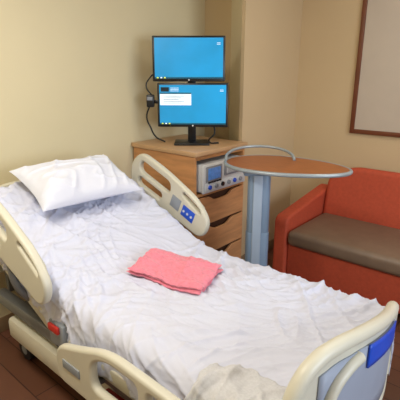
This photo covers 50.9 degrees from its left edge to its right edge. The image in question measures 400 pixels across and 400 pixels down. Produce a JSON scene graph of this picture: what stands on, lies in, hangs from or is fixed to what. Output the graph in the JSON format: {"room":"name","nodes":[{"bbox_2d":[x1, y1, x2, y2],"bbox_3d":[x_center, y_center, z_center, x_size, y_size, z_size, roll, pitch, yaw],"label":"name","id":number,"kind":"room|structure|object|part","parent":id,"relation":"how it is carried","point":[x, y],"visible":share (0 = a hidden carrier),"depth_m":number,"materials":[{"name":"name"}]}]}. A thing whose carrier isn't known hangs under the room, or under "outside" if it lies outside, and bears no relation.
{"room":"hospital room","nodes":[
{"label":"hospital room","id":0,"kind":"room"},
{"bbox_2d":[0,0,204,317],"bbox_3d":[-1.203,-0.493,2.467,0.100,2.700,5.000,14,22,39],"label":"wall","id":1,"kind":"structure","parent":0,"point":[74,74],"depth_m":2.78,"materials":[{"name":"beige paint"}]},
{"bbox_2d":[0,313,14,332],"bbox_3d":[-1.344,0.823,2.610,0.012,0.100,4.240,14,22,39],"label":"baseboard","id":2,"kind":"structure","parent":1,"relation":"attached to","point":[4,321],"depth_m":2.70,"materials":[{"name":"plastic"}]},
{"bbox_2d":[241,238,273,260],"bbox_3d":[0.598,0.442,3.857,0.012,0.100,0.818,14,22,39],"label":"baseboard","id":3,"kind":"structure","parent":1,"relation":"attached to","point":[271,242],"depth_m":3.91,"materials":[{"name":"plastic"}]},
{"bbox_2d":[354,0,399,132],"bbox_3d":[1.680,-1.050,2.991,1.060,1.180,0.010,14,22,39],"label":"panel","id":4,"kind":"object","parent":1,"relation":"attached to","point":[378,100],"visible":1,"depth_m":3.25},
{"bbox_2d":[0,248,399,399],"bbox_3d":[0.382,1.249,1.559,4.300,0.100,5.000,14,22,39],"label":"floor","id":5,"kind":"structure","parent":0,"point":[21,378],"depth_m":2.30,"materials":[{"name":"brown wood"}]},
{"bbox_2d":[131,134,247,258],"bbox_3d":[-0.079,0.076,3.372,0.660,1.083,0.604,14,22,39],"label":"base cabinet","id":6,"kind":"object","parent":5,"relation":"on","point":[224,206],"visible":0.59,"depth_m":3.12,"materials":[{"name":"brown wood"}]},
{"bbox_3d":[-0.266,0.153,3.177,0.630,1.050,0.020,14,22,39],"label":"panel","id":7,"kind":"part","parent":6,"relation":"part of","materials":[{"name":"brown wood"}]},
{"bbox_3d":[0.152,0.260,3.219,0.022,0.220,0.556,14,22,39],"label":"drawer","id":8,"kind":"part","parent":6,"relation":"part of","materials":[{"name":"brown wood"}]},
{"bbox_2d":[197,182,241,197],"bbox_3d":[-0.077,-0.137,3.305,0.615,0.020,0.540,14,22,39],"label":"shelf","id":9,"kind":"object","parent":6,"relation":"attached to","point":[199,195],"depth_m":3.13,"materials":[{"name":"brown wood"}]},
{"bbox_3d":[0.152,0.040,3.151,0.022,0.210,0.556,14,22,39],"label":"drawer","id":10,"kind":"part","parent":6,"relation":"part of","materials":[{"name":"brown wood"}]},
{"bbox_3d":[0.148,-0.338,3.039,0.020,0.030,0.540,14,22,39],"label":"rail","id":11,"kind":"part","parent":6,"relation":"part of","materials":[{"name":"brown wood"}]},
{"bbox_2d":[197,154,244,193],"bbox_3d":[0.053,-0.216,3.162,0.390,0.215,0.500,14,22,39],"label":"patient monitor","id":12,"kind":"object","parent":6,"relation":"on","point":[212,174],"visible":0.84,"depth_m":2.97,"materials":[{"name":"plastic"}]},
{"bbox_3d":[0.184,-0.129,3.063,0.010,0.055,0.450,14,22,39],"label":"port panel","id":13,"kind":"part","parent":12,"relation":"part of","materials":[{"name":"grey plastic"}]},
{"bbox_3d":[0.253,-0.245,3.107,0.012,0.092,0.235,14,22,39],"label":"paper door","id":14,"kind":"part","parent":12,"relation":"part of","materials":[{"name":"grey plastic"}]},
{"bbox_3d":[0.152,0.485,3.287,0.022,0.220,0.556,14,22,39],"label":"drawer","id":15,"kind":"part","parent":6,"relation":"part of","materials":[{"name":"brown wood"}]},
{"bbox_3d":[0.101,0.029,3.582,0.630,1.050,0.020,14,22,39],"label":"panel","id":16,"kind":"part","parent":6,"relation":"part of","materials":[{"name":"brown wood"}]},
{"bbox_2d":[0,154,398,399],"bbox_3d":[-0.195,0.463,2.092,2.098,1.090,1.088,14,22,39],"label":"hospital bed","id":17,"kind":"object","parent":5,"relation":"on","point":[256,332],"visible":0.85,"depth_m":1.76,"materials":[{"name":"white fabric"}]},
{"bbox_3d":[-1.138,0.416,2.520,0.040,0.270,0.060,14,22,39],"label":"headboard post","id":18,"kind":"part","parent":17,"relation":"part of","materials":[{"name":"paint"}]},
{"bbox_3d":[-0.972,0.103,2.688,0.040,0.530,0.940,14,22,39],"label":"headboard","id":19,"kind":"part","parent":17,"relation":"part of","materials":[{"name":"plastic"}]},
{"bbox_3d":[-0.844,0.385,1.997,0.129,0.277,0.051,-6,18,-20],"label":"rail arm","id":20,"kind":"part","parent":17,"relation":"part of","materials":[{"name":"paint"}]},
{"bbox_3d":[-0.873,0.419,2.065,0.710,0.370,0.024,14,22,39],"label":"head trim","id":21,"kind":"part","parent":17,"relation":"part of","materials":[{"name":"plastic"}]},
{"bbox_3d":[-0.877,0.181,1.912,0.668,0.445,0.040,14,22,39],"label":"head rail","id":22,"kind":"part","parent":17,"relation":"part of","materials":[{"name":"plastic"}]},
{"bbox_2d":[9,154,141,211],"bbox_3d":[-0.690,-0.123,2.384,0.362,0.211,0.623,16,23,41],"label":"pillow","id":23,"kind":"object","parent":17,"relation":"on","point":[55,184],"visible":1,"depth_m":2.27,"materials":[{"name":"white fabric"}]},
{"bbox_3d":[-0.183,0.743,1.537,1.040,0.070,0.024,14,22,39],"label":"deck trim","id":24,"kind":"part","parent":17,"relation":"part of","materials":[{"name":"plastic"}]},
{"bbox_3d":[-0.423,0.754,1.758,0.121,0.042,0.037,-9,19,-28],"label":"arm","id":25,"kind":"part","parent":17,"relation":"part of","materials":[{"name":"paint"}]},
{"bbox_3d":[-0.266,0.709,1.512,0.894,0.301,0.038,14,22,39],"label":"rail","id":26,"kind":"part","parent":17,"relation":"part of","materials":[{"name":"plastic"}]},
{"bbox_3d":[-0.201,-0.046,2.656,0.668,0.445,0.040,14,22,39],"label":"head rail","id":27,"kind":"part","parent":17,"relation":"part of","materials":[{"name":"plastic"}]},
{"bbox_2d":[127,248,222,294],"bbox_3d":[-0.117,0.334,2.027,0.396,0.098,0.282,7,18,23],"label":"towel","id":28,"kind":"object","parent":17,"relation":"on","point":[191,275],"visible":1,"depth_m":1.98,"materials":[{"name":"pink fabric"}]},
{"bbox_3d":[0.545,0.600,1.460,0.118,0.564,1.009,14,22,39],"label":"footboard frame","id":29,"kind":"part","parent":17,"relation":"part of","materials":[{"name":"plastic"}]},
{"bbox_3d":[0.410,0.611,1.242,0.202,0.283,0.038,-14,22,-39],"label":"footboard handle","id":30,"kind":"part","parent":17,"relation":"part of","materials":[{"name":"plastic"}]},
{"bbox_3d":[0.547,0.606,1.462,0.087,0.525,0.945,14,22,39],"label":"footboard panel","id":31,"kind":"part","parent":17,"relation":"part of","materials":[{"name":"plastic"}]},
{"bbox_3d":[0.538,0.856,1.526,0.104,0.040,0.899,14,22,39],"label":"footboard","id":32,"kind":"part","parent":17,"relation":"part of","materials":[{"name":"plastic"}]},
{"bbox_2d":[224,145,352,265],"bbox_3d":[0.424,0.290,2.597,0.778,1.126,0.784,14,22,39],"label":"table","id":33,"kind":"object","parent":5,"relation":"on","point":[259,169],"visible":0.73,"depth_m":2.56,"materials":[{"name":"brown wood"}]},
{"bbox_2d":[272,167,399,313],"bbox_3d":[1.527,0.325,2.941,1.860,0.859,0.795,14,22,39],"label":"sofa","id":34,"kind":"object","parent":5,"relation":"on","point":[344,233],"visible":0.88,"depth_m":3.19,"materials":[{"name":"fabric"}]},
{"bbox_3d":[0.868,0.226,3.513,0.110,0.594,0.790,14,22,39],"label":"arm","id":35,"kind":"part","parent":34,"relation":"part of","materials":[{"name":"red fabric"}]},
{"bbox_2d":[288,213,399,276],"bbox_3d":[1.471,0.377,2.889,1.630,0.120,0.625,14,22,39],"label":"seat cushion","id":36,"kind":"object","parent":34,"relation":"on","point":[359,242],"depth_m":3.03,"materials":[{"name":"brown leather"}]},
{"bbox_2d":[205,0,302,255],"bbox_3d":[0.367,-0.863,3.677,0.610,2.700,0.830,14,22,39],"label":"wall return","id":37,"kind":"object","parent":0,"point":[263,37],"depth_m":3.43,"materials":[{"name":"beige paint"}]},
{"bbox_2d":[290,0,399,204],"bbox_3d":[2.027,-0.621,2.886,4.200,2.700,0.100,14,22,39],"label":"wall","id":38,"kind":"structure","parent":0,"point":[330,29],"depth_m":3.55,"materials":[{"name":"beige paint"}]},
{"bbox_2d":[349,0,367,132],"bbox_3d":[1.267,-1.153,3.327,0.035,1.240,0.024,14,22,39],"label":"frame","id":39,"kind":"object","parent":38,"relation":"attached to","point":[365,2],"visible":1,"depth_m":3.34,"materials":[{"name":"brown wood"}]},
{"bbox_2d":[353,129,399,137],"bbox_3d":[1.677,-0.473,3.163,1.050,0.035,0.023,14,22,39],"label":"frame","id":40,"kind":"object","parent":38,"relation":"attached to","point":[357,131],"visible":1,"depth_m":3.36,"materials":[{"name":"brown wood"}]}
]}

